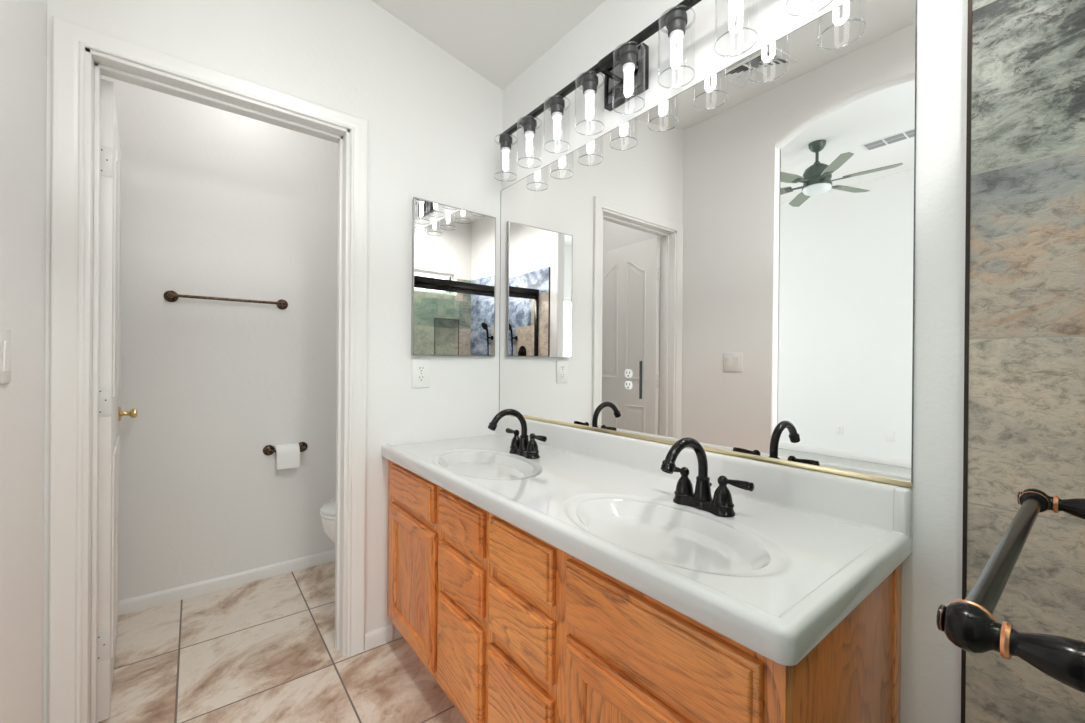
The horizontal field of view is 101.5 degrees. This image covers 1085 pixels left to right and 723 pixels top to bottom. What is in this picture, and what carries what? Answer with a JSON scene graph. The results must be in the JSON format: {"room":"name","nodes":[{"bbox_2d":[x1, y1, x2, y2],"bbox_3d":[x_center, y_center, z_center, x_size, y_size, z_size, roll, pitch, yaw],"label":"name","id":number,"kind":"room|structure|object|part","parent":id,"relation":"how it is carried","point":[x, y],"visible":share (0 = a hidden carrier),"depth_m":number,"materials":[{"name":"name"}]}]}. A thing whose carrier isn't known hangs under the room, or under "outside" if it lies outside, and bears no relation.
{"room":"bathroom","nodes":[
{"label":"bathroom","id":0,"kind":"room"},
{"bbox_2d":[0,0,101,722],"bbox_3d":[-1.513,-0.474,1.344,0.080,3.200,6.010,0,0,-38],"label":"wall","id":1,"kind":"structure","parent":0,"point":[23,23],"depth_m":1.06,"materials":[{"name":"white paint"}]},
{"bbox_2d":[0,328,10,383],"bbox_3d":[-1.131,-0.011,0.926,0.010,0.116,0.118,0,0,-38],"label":"light switch","id":2,"kind":"object","parent":1,"relation":"attached to","point":[5,334],"visible":1,"depth_m":0.94,"materials":[{"name":"white plastic"}]},
{"bbox_2d":[102,75,337,600],"bbox_3d":[-1.437,-0.350,2.378,1.676,2.950,0.120,0,0,-38],"label":"wall","id":3,"kind":"structure","parent":0,"point":[215,202],"depth_m":2.18,"materials":[{"name":"white paint"}]},
{"bbox_2d":[163,290,287,309],"bbox_3d":[-1.537,-0.303,2.183,0.505,0.054,0.062,0,0,-38],"label":"towel bar","id":4,"kind":"object","parent":3,"relation":"attached to","point":[170,296],"visible":1,"depth_m":2.13,"materials":[{"name":"brown metal"}]},
{"bbox_3d":[-1.715,-0.304,2.044,0.054,0.054,0.062,0,0,-38],"label":"post","id":5,"kind":"part","parent":4,"relation":"part of","materials":[{"name":"brown metal"}]},
{"bbox_3d":[-1.360,-0.302,2.323,0.054,0.054,0.062,0,0,-38],"label":"post","id":6,"kind":"part","parent":4,"relation":"part of","materials":[{"name":"brown metal"}]},
{"bbox_2d":[118,549,334,615],"bbox_3d":[-1.377,1.095,2.352,1.561,0.060,0.013,0,0,-38],"label":"baseboard","id":7,"kind":"structure","parent":3,"relation":"attached to","point":[162,597],"depth_m":2.18,"materials":[{"name":"white wood"}]},
{"bbox_2d":[263,442,307,454],"bbox_3d":[-1.351,0.463,2.339,0.208,0.054,0.058,0,0,-38],"label":"toilet paper holder","id":8,"kind":"object","parent":3,"relation":"attached to","point":[269,449],"visible":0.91,"depth_m":2.31,"materials":[{"name":"brown metal"}]},
{"bbox_3d":[-1.411,0.463,2.291,0.054,0.054,0.058,0,0,-38],"label":"post","id":9,"kind":"part","parent":8,"relation":"part of","materials":[{"name":"brown metal"}]},
{"bbox_2d":[275,443,299,469],"bbox_3d":[-1.339,0.493,2.324,0.104,0.119,0.083,0,0,-38],"label":"toilet paper roll","id":10,"kind":"object","parent":8,"relation":"hanging from","point":[286,455],"visible":0.98,"depth_m":2.29,"materials":[{"name":"white paper"}]},
{"bbox_3d":[-1.290,0.464,2.386,0.054,0.054,0.058,0,0,-38],"label":"post","id":11,"kind":"part","parent":8,"relation":"part of","materials":[{"name":"brown metal"}]},
{"bbox_2d":[43,0,501,722],"bbox_3d":[-0.849,-0.269,1.693,1.598,2.800,0.115,0,0,-38],"label":"wall","id":12,"kind":"structure","parent":0,"point":[434,122],"depth_m":1.78,"materials":[{"name":"white paint"}]},
{"bbox_2d":[97,79,136,721],"bbox_3d":[-1.577,0.120,1.624,0.134,1.990,0.680,0,0,-42],"label":"door","id":13,"kind":"structure","parent":12,"relation":"in","point":[110,413],"depth_m":1.38,"materials":[{"name":"white wood"}]},
{"bbox_3d":[-1.480,0.641,1.532,0.006,0.670,0.194,0,0,-42],"label":"panel","id":14,"kind":"part","parent":13,"relation":"part of","materials":[{"name":"white wood"}]},
{"bbox_3d":[-1.473,-0.322,1.530,0.006,0.875,0.194,0,0,-42],"label":"panel","id":15,"kind":"part","parent":13,"relation":"part of","materials":[{"name":"white wood"}]},
{"bbox_3d":[-1.670,0.639,1.741,0.006,0.670,0.194,0,0,-42],"label":"panel","id":16,"kind":"part","parent":13,"relation":"part of","materials":[{"name":"white wood"}]},
{"bbox_3d":[-1.662,-0.323,1.739,0.006,0.875,0.194,0,0,-42],"label":"panel","id":17,"kind":"part","parent":13,"relation":"part of","materials":[{"name":"white wood"}]},
{"bbox_3d":[-1.737,0.218,1.858,0.058,0.062,0.062,0,0,-42],"label":"knob","id":18,"kind":"part","parent":13,"relation":"part of","materials":[{"name":"gold metal"}]},
{"bbox_2d":[48,15,367,722],"bbox_3d":[-1.022,0.093,1.477,0.839,2.074,0.016,0,0,-38],"label":"trim","id":19,"kind":"structure","parent":12,"relation":"attached to","point":[70,40],"depth_m":1.25,"materials":[{"name":"white wood"}]},
{"bbox_2d":[81,48,349,722],"bbox_3d":[-1.064,0.118,1.528,0.716,2.022,0.119,0,0,-38],"label":"trim","id":20,"kind":"structure","parent":12,"relation":"attached to","point":[97,64],"depth_m":1.33,"materials":[{"name":"white wood"}]},
{"bbox_2d":[365,624,392,649],"bbox_3d":[-0.656,1.102,1.774,0.109,0.060,0.013,0,0,-38],"label":"baseboard","id":21,"kind":"structure","parent":12,"relation":"attached to","point":[376,637],"depth_m":1.77,"materials":[{"name":"white wood"}]},
{"bbox_2d":[412,359,429,387],"bbox_3d":[-0.515,0.051,1.879,0.078,0.120,0.008,0,0,-38],"label":"wall outlet","id":22,"kind":"object","parent":12,"relation":"attached to","point":[420,367],"visible":1,"depth_m":1.88,"materials":[{"name":"white plastic"}]},
{"bbox_2d":[417,366,424,371],"bbox_3d":[-0.514,0.031,1.877,0.034,0.028,0.003,0,0,-38],"label":"receptacle","id":23,"kind":"object","parent":22,"relation":"attached to","point":[419,368],"depth_m":1.88,"materials":[{"name":"white plastic"}]},
{"bbox_2d":[417,375,424,380],"bbox_3d":[-0.514,0.070,1.877,0.034,0.028,0.003,0,0,-38],"label":"receptacle","id":24,"kind":"object","parent":22,"relation":"attached to","point":[419,377],"depth_m":1.88,"materials":[{"name":"white plastic"}]},
{"bbox_2d":[411,197,495,355],"bbox_3d":[-0.383,-0.352,1.967,0.405,0.655,0.028,0,0,-38],"label":"medicine cabinet","id":25,"kind":"object","parent":12,"relation":"attached to","point":[453,258],"visible":1,"depth_m":1.95,"materials":[{"name":"silver metal"}]},
{"bbox_2d":[97,561,466,722],"bbox_3d":[-0.191,1.167,0.978,1.720,0.060,3.880,0,0,-38],"label":"floor","id":26,"kind":"structure","parent":0,"point":[263,650],"depth_m":1.64,"materials":[{"name":"tile"}]},
{"bbox_2d":[319,498,335,543],"bbox_3d":[-0.798,0.744,2.323,0.674,0.772,0.444,0,0,-38],"label":"toilet","id":27,"kind":"object","parent":26,"relation":"on","point":[327,513],"visible":0.08,"depth_m":2.10,"materials":[{"name":"white ceramic"}]},
{"bbox_3d":[-0.881,0.733,2.258,0.463,0.018,0.380,0,0,-38],"label":"seat","id":28,"kind":"part","parent":27,"relation":"part of","materials":[{"name":"white ceramic"}]},
{"bbox_3d":[-0.880,0.710,2.258,0.461,0.026,0.376,0,0,-38],"label":"lid","id":29,"kind":"part","parent":27,"relation":"part of","materials":[{"name":"white ceramic"}]},
{"bbox_3d":[-0.863,0.936,2.274,0.498,0.386,0.368,0,0,-38],"label":"bowl","id":30,"kind":"part","parent":27,"relation":"part of","materials":[{"name":"white ceramic"}]},
{"bbox_2d":[387,460,901,722],"bbox_3d":[0.049,0.764,1.352,0.553,0.749,1.538,0,0,-38],"label":"vanity cabinet","id":31,"kind":"object","parent":26,"relation":"on","point":[512,626],"visible":0.7,"depth_m":0.90,"materials":[{"name":"brown wood"}]},
{"bbox_3d":[-0.469,0.778,1.585,0.008,0.336,0.288,0,0,-38],"label":"door panel","id":32,"kind":"part","parent":31,"relation":"part of","materials":[{"name":"brown wood"}]},
{"bbox_3d":[-0.472,0.778,1.583,0.019,0.448,0.400,0,0,-38],"label":"cabinet door","id":33,"kind":"part","parent":31,"relation":"part of","materials":[{"name":"brown wood"}]},
{"bbox_3d":[-0.471,0.464,1.584,0.019,0.124,0.382,0,0,-38],"label":"false drawer","id":34,"kind":"part","parent":31,"relation":"part of","materials":[{"name":"brown wood"}]},
{"bbox_3d":[-0.460,1.011,1.597,0.019,0.045,0.357,0,0,-38],"label":"frame rail","id":35,"kind":"part","parent":31,"relation":"part of","materials":[{"name":"brown wood"}]},
{"bbox_3d":[-0.456,0.550,1.597,0.019,0.057,0.357,0,0,-38],"label":"frame rail","id":36,"kind":"part","parent":31,"relation":"part of","materials":[{"name":"brown wood"}]},
{"bbox_3d":[-0.455,0.405,1.596,0.019,0.041,0.357,0,0,-38],"label":"frame rail","id":37,"kind":"part","parent":31,"relation":"part of","materials":[{"name":"brown wood"}]},
{"bbox_3d":[-0.231,1.014,1.306,0.019,0.045,0.223,0,0,-38],"label":"frame rail","id":38,"kind":"part","parent":31,"relation":"part of","materials":[{"name":"brown wood"}]},
{"bbox_3d":[-0.245,0.865,1.293,0.019,0.278,0.266,0,0,-38],"label":"drawer","id":39,"kind":"part","parent":31,"relation":"part of","materials":[{"name":"brown wood"}]},
{"bbox_3d":[-0.243,0.626,1.293,0.019,0.126,0.266,0,0,-38],"label":"drawer","id":40,"kind":"part","parent":31,"relation":"part of","materials":[{"name":"brown wood"}]},
{"bbox_3d":[-0.242,0.467,1.293,0.019,0.122,0.266,0,0,-38],"label":"drawer","id":41,"kind":"part","parent":31,"relation":"part of","materials":[{"name":"brown wood"}]},
{"bbox_3d":[-0.229,0.719,1.306,0.019,0.065,0.223,0,0,-38],"label":"frame rail","id":42,"kind":"part","parent":31,"relation":"part of","materials":[{"name":"brown wood"}]},
{"bbox_3d":[-0.227,0.553,1.306,0.019,0.057,0.223,0,0,-38],"label":"frame rail","id":43,"kind":"part","parent":31,"relation":"part of","materials":[{"name":"brown wood"}]},
{"bbox_3d":[-0.226,0.408,1.305,0.019,0.041,0.223,0,0,-38],"label":"frame rail","id":44,"kind":"part","parent":31,"relation":"part of","materials":[{"name":"brown wood"}]},
{"bbox_3d":[-0.061,0.872,1.059,0.019,0.268,0.256,0,0,-38],"label":"drawer","id":45,"kind":"part","parent":31,"relation":"part of","materials":[{"name":"brown wood"}]},
{"bbox_3d":[-0.059,0.633,1.058,0.019,0.136,0.256,0,0,-38],"label":"drawer","id":46,"kind":"part","parent":31,"relation":"part of","materials":[{"name":"brown wood"}]},
{"bbox_3d":[-0.046,0.721,1.073,0.019,0.065,0.215,0,0,-38],"label":"frame rail","id":47,"kind":"part","parent":31,"relation":"part of","materials":[{"name":"brown wood"}]},
{"bbox_3d":[-0.058,0.469,1.058,0.019,0.122,0.256,0,0,-38],"label":"drawer","id":48,"kind":"part","parent":31,"relation":"part of","materials":[{"name":"brown wood"}]},
{"bbox_3d":[-0.044,0.555,1.073,0.019,0.057,0.215,0,0,-38],"label":"frame rail","id":49,"kind":"part","parent":31,"relation":"part of","materials":[{"name":"brown wood"}]},
{"bbox_3d":[-0.043,0.410,1.073,0.019,0.041,0.215,0,0,-38],"label":"frame rail","id":50,"kind":"part","parent":31,"relation":"part of","materials":[{"name":"brown wood"}]},
{"bbox_3d":[0.174,0.789,0.766,0.008,0.326,0.288,0,0,-38],"label":"door panel","id":51,"kind":"part","parent":31,"relation":"part of","materials":[{"name":"brown wood"}]},
{"bbox_3d":[0.171,0.789,0.764,0.019,0.438,0.400,0,0,-38],"label":"cabinet door","id":52,"kind":"part","parent":31,"relation":"part of","materials":[{"name":"brown wood"}]},
{"bbox_3d":[0.189,0.557,0.776,0.019,0.057,0.370,0,0,-38],"label":"frame rail","id":53,"kind":"part","parent":31,"relation":"part of","materials":[{"name":"brown wood"}]},
{"bbox_2d":[381,415,911,665],"bbox_3d":[0.053,0.363,1.344,0.562,0.223,1.558,0,0,-38],"label":"countertop","id":54,"kind":"structure","parent":31,"relation":"on","point":[800,551],"depth_m":0.97,"materials":[{"name":"stone"}]},
{"bbox_2d":[438,452,533,475],"bbox_3d":[-0.203,0.412,1.531,0.272,0.120,0.448,0,0,-38],"label":"sink basin","id":55,"kind":"object","parent":54,"relation":"in","point":[459,463],"depth_m":1.62,"materials":[{"name":"white ceramic"}]},
{"bbox_2d":[488,409,546,458],"bbox_3d":[-0.092,0.260,1.650,0.210,0.176,0.202,0,0,-2],"label":"faucet","id":56,"kind":"object","parent":54,"relation":"on","point":[521,446],"visible":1,"depth_m":1.61,"materials":[{"name":"black metal"}]},
{"bbox_3d":[-0.120,0.225,1.608,0.156,0.106,0.022,0,0,-38],"label":"spout","id":57,"kind":"part","parent":56,"relation":"part of","materials":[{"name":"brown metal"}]},
{"bbox_3d":[-0.119,0.272,1.720,0.020,0.020,0.065,0,0,-38],"label":"lever","id":58,"kind":"part","parent":56,"relation":"part of","materials":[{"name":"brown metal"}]},
{"bbox_3d":[-0.099,0.294,1.689,0.050,0.069,0.050,0,0,-38],"label":"handle","id":59,"kind":"part","parent":56,"relation":"part of","materials":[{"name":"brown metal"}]},
{"bbox_3d":[-0.068,0.301,1.649,0.045,0.054,0.045,0,0,-38],"label":"spout","id":60,"kind":"part","parent":56,"relation":"part of","materials":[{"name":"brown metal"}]},
{"bbox_3d":[-0.068,0.336,1.649,0.055,0.024,0.157,0,0,-38],"label":"plate","id":61,"kind":"part","parent":56,"relation":"part of","materials":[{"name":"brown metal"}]},
{"bbox_3d":[-0.036,0.295,1.609,0.050,0.069,0.050,0,0,-38],"label":"handle","id":62,"kind":"part","parent":56,"relation":"part of","materials":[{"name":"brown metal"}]},
{"bbox_3d":[-0.011,0.273,1.583,0.020,0.020,0.065,0,0,-38],"label":"lever","id":63,"kind":"part","parent":56,"relation":"part of","materials":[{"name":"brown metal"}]},
{"bbox_2d":[575,499,770,569],"bbox_3d":[0.252,0.417,0.952,0.272,0.120,0.448,0,0,-38],"label":"sink basin","id":64,"kind":"object","parent":54,"relation":"in","point":[673,536],"depth_m":0.97,"materials":[{"name":"white ceramic"}]},
{"bbox_2d":[660,437,753,516],"bbox_3d":[0.363,0.264,1.071,0.210,0.176,0.202,0,0,-2],"label":"faucet","id":65,"kind":"object","parent":54,"relation":"on","point":[721,504],"visible":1,"depth_m":1.04,"materials":[{"name":"black metal"}]},
{"bbox_3d":[0.356,0.299,1.110,0.050,0.069,0.050,0,0,-38],"label":"handle","id":66,"kind":"part","parent":65,"relation":"part of","materials":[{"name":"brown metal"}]},
{"bbox_3d":[0.336,0.229,1.028,0.156,0.106,0.022,0,0,-38],"label":"spout","id":67,"kind":"part","parent":65,"relation":"part of","materials":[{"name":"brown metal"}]},
{"bbox_3d":[0.387,0.306,1.070,0.045,0.054,0.045,0,0,-38],"label":"spout","id":68,"kind":"part","parent":65,"relation":"part of","materials":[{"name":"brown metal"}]},
{"bbox_3d":[0.387,0.341,1.070,0.055,0.024,0.157,0,0,-38],"label":"plate","id":69,"kind":"part","parent":65,"relation":"part of","materials":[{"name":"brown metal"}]},
{"bbox_3d":[0.419,0.299,1.030,0.050,0.069,0.050,0,0,-38],"label":"handle","id":70,"kind":"part","parent":65,"relation":"part of","materials":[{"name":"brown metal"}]},
{"bbox_3d":[0.445,0.277,1.003,0.020,0.020,0.065,0,0,-38],"label":"lever","id":71,"kind":"part","parent":65,"relation":"part of","materials":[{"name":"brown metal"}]},
{"bbox_3d":[0.173,0.478,0.764,0.019,0.128,0.402,0,0,-38],"label":"false drawer","id":72,"kind":"part","parent":31,"relation":"part of","materials":[{"name":"brown wood"}]},
{"bbox_3d":[0.190,0.412,0.776,0.019,0.041,0.370,0,0,-38],"label":"frame rail","id":73,"kind":"part","parent":31,"relation":"part of","materials":[{"name":"brown wood"}]},
{"bbox_3d":[0.508,0.769,0.762,0.474,0.749,0.036,0,0,-38],"label":"panel","id":74,"kind":"part","parent":31,"relation":"part of","materials":[{"name":"brown wood"}]},
{"bbox_2d":[372,0,605,89],"bbox_3d":[-0.178,-1.487,0.967,1.740,0.438,3.880,0,0,-38],"label":"ceiling","id":75,"kind":"structure","parent":0,"point":[498,40],"depth_m":1.78,"materials":[{"name":"white paint"}]},
{"bbox_2d":[502,0,1084,722],"bbox_3d":[0.412,-0.159,1.461,0.160,2.600,3.810,0,0,-38],"label":"wall","id":76,"kind":"structure","parent":0,"point":[1026,400],"depth_m":0.82,"materials":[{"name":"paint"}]},
{"bbox_2d":[494,0,832,175],"bbox_3d":[0.232,-0.912,1.467,0.142,0.224,1.321,0,0,-38],"label":"vanity light","id":77,"kind":"object","parent":76,"relation":"attached to","point":[626,77],"visible":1,"depth_m":1.46,"materials":[{"name":"black metal"}]},
{"bbox_2d":[494,133,516,175],"bbox_3d":[-0.160,-0.894,1.934,0.102,0.179,0.102,0,0,-38],"label":"shade","id":78,"kind":"object","parent":77,"relation":"attached to","point":[505,140],"depth_m":1.92,"materials":[{"name":"clear glass"}]},
{"bbox_2d":[517,116,538,164],"bbox_3d":[-0.053,-0.893,1.797,0.102,0.179,0.102,0,0,-38],"label":"shade","id":79,"kind":"object","parent":77,"relation":"attached to","point":[529,124],"depth_m":1.78,"materials":[{"name":"clear glass"}]},
{"bbox_2d":[543,95,570,146],"bbox_3d":[0.055,-0.892,1.660,0.102,0.179,0.102,0,0,-38],"label":"shade","id":80,"kind":"object","parent":77,"relation":"attached to","point":[556,103],"depth_m":1.65,"materials":[{"name":"clear glass"}]},
{"bbox_2d":[575,71,604,133],"bbox_3d":[0.162,-0.891,1.523,0.102,0.179,0.102,0,0,-38],"label":"shade","id":81,"kind":"object","parent":77,"relation":"attached to","point":[588,80],"depth_m":1.51,"materials":[{"name":"clear glass"}]},
{"bbox_3d":[0.217,-0.987,1.513,0.072,0.012,0.012,0,0,-38],"label":"arm","id":82,"kind":"part","parent":77,"relation":"part of","materials":[{"name":"black metal"}]},
{"bbox_3d":[0.283,-0.955,1.498,0.026,0.134,0.162,0,0,-38],"label":"mounting plate","id":83,"kind":"part","parent":77,"relation":"part of","materials":[{"name":"black metal"}]},
{"bbox_2d":[612,41,645,112],"bbox_3d":[0.270,-0.889,1.386,0.102,0.179,0.102,0,0,-38],"label":"shade","id":84,"kind":"object","parent":77,"relation":"attached to","point":[632,64],"depth_m":1.39,"materials":[{"name":"clear glass"}]},
{"bbox_2d":[658,5,695,88],"bbox_3d":[0.378,-0.888,1.249,0.102,0.179,0.102,0,0,-38],"label":"shade","id":85,"kind":"object","parent":77,"relation":"attached to","point":[675,20],"depth_m":1.24,"materials":[{"name":"clear glass"}]},
{"bbox_2d":[714,0,757,56],"bbox_3d":[0.485,-0.887,1.112,0.102,0.179,0.102,0,0,-38],"label":"shade","id":86,"kind":"object","parent":77,"relation":"attached to","point":[739,3],"depth_m":1.11,"materials":[{"name":"clear glass"}]},
{"bbox_2d":[495,415,911,538],"bbox_3d":[0.257,0.306,1.503,0.043,0.107,1.556,0,0,-38],"label":"backsplash","id":87,"kind":"structure","parent":76,"relation":"attached to","point":[880,507],"depth_m":1.12,"materials":[{"name":"stone"}]},
{"bbox_2d":[499,0,917,488],"bbox_3d":[0.277,-0.280,1.514,0.008,1.068,1.557,0,0,-38],"label":"wall mirror","id":88,"kind":"object","parent":76,"relation":"attached to","point":[746,238],"visible":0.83,"depth_m":1.17,"materials":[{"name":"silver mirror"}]},
{"bbox_2d":[618,361,640,398],"bbox_3d":[0.290,0.060,1.487,0.007,0.124,0.097,0,0,-38],"label":"outlet","id":89,"kind":"object","parent":88,"relation":"attached to","point":[629,372],"visible":1,"depth_m":1.48,"materials":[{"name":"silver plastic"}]},
{"bbox_2d":[625,369,632,377],"bbox_3d":[0.289,0.041,1.486,0.003,0.028,0.034,0,0,-38],"label":"receptacle","id":90,"kind":"object","parent":89,"relation":"attached to","point":[628,372],"depth_m":1.48,"materials":[{"name":"white plastic"}]},
{"bbox_2d":[625,381,632,388],"bbox_3d":[0.288,0.080,1.486,0.003,0.028,0.034,0,0,-38],"label":"receptacle","id":91,"kind":"object","parent":89,"relation":"attached to","point":[628,384],"depth_m":1.48,"materials":[{"name":"white plastic"}]},
{"bbox_2d":[961,0,971,722],"bbox_3d":[0.803,0.120,0.839,0.014,2.050,0.006,0,0,-38],"label":"trim","id":92,"kind":"structure","parent":76,"relation":"attached to","point":[969,26],"depth_m":0.83,"materials":[{"name":"brown metal"}]},
{"bbox_2d":[936,488,1084,692],"bbox_3d":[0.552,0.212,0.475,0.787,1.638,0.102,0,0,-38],"label":"towel bar","id":93,"kind":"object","parent":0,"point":[969,623],"depth_m":0.34,"materials":[{"name":"black metal"}]},
{"bbox_3d":[0.346,0.205,0.318,0.048,0.048,0.093,0,0,-38],"label":"bar post","id":94,"kind":"part","parent":93,"relation":"part of","materials":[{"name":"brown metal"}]},
{"bbox_3d":[0.751,0.207,0.636,0.048,0.048,0.093,0,0,-38],"label":"bar post","id":95,"kind":"part","parent":93,"relation":"part of","materials":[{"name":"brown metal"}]}
]}

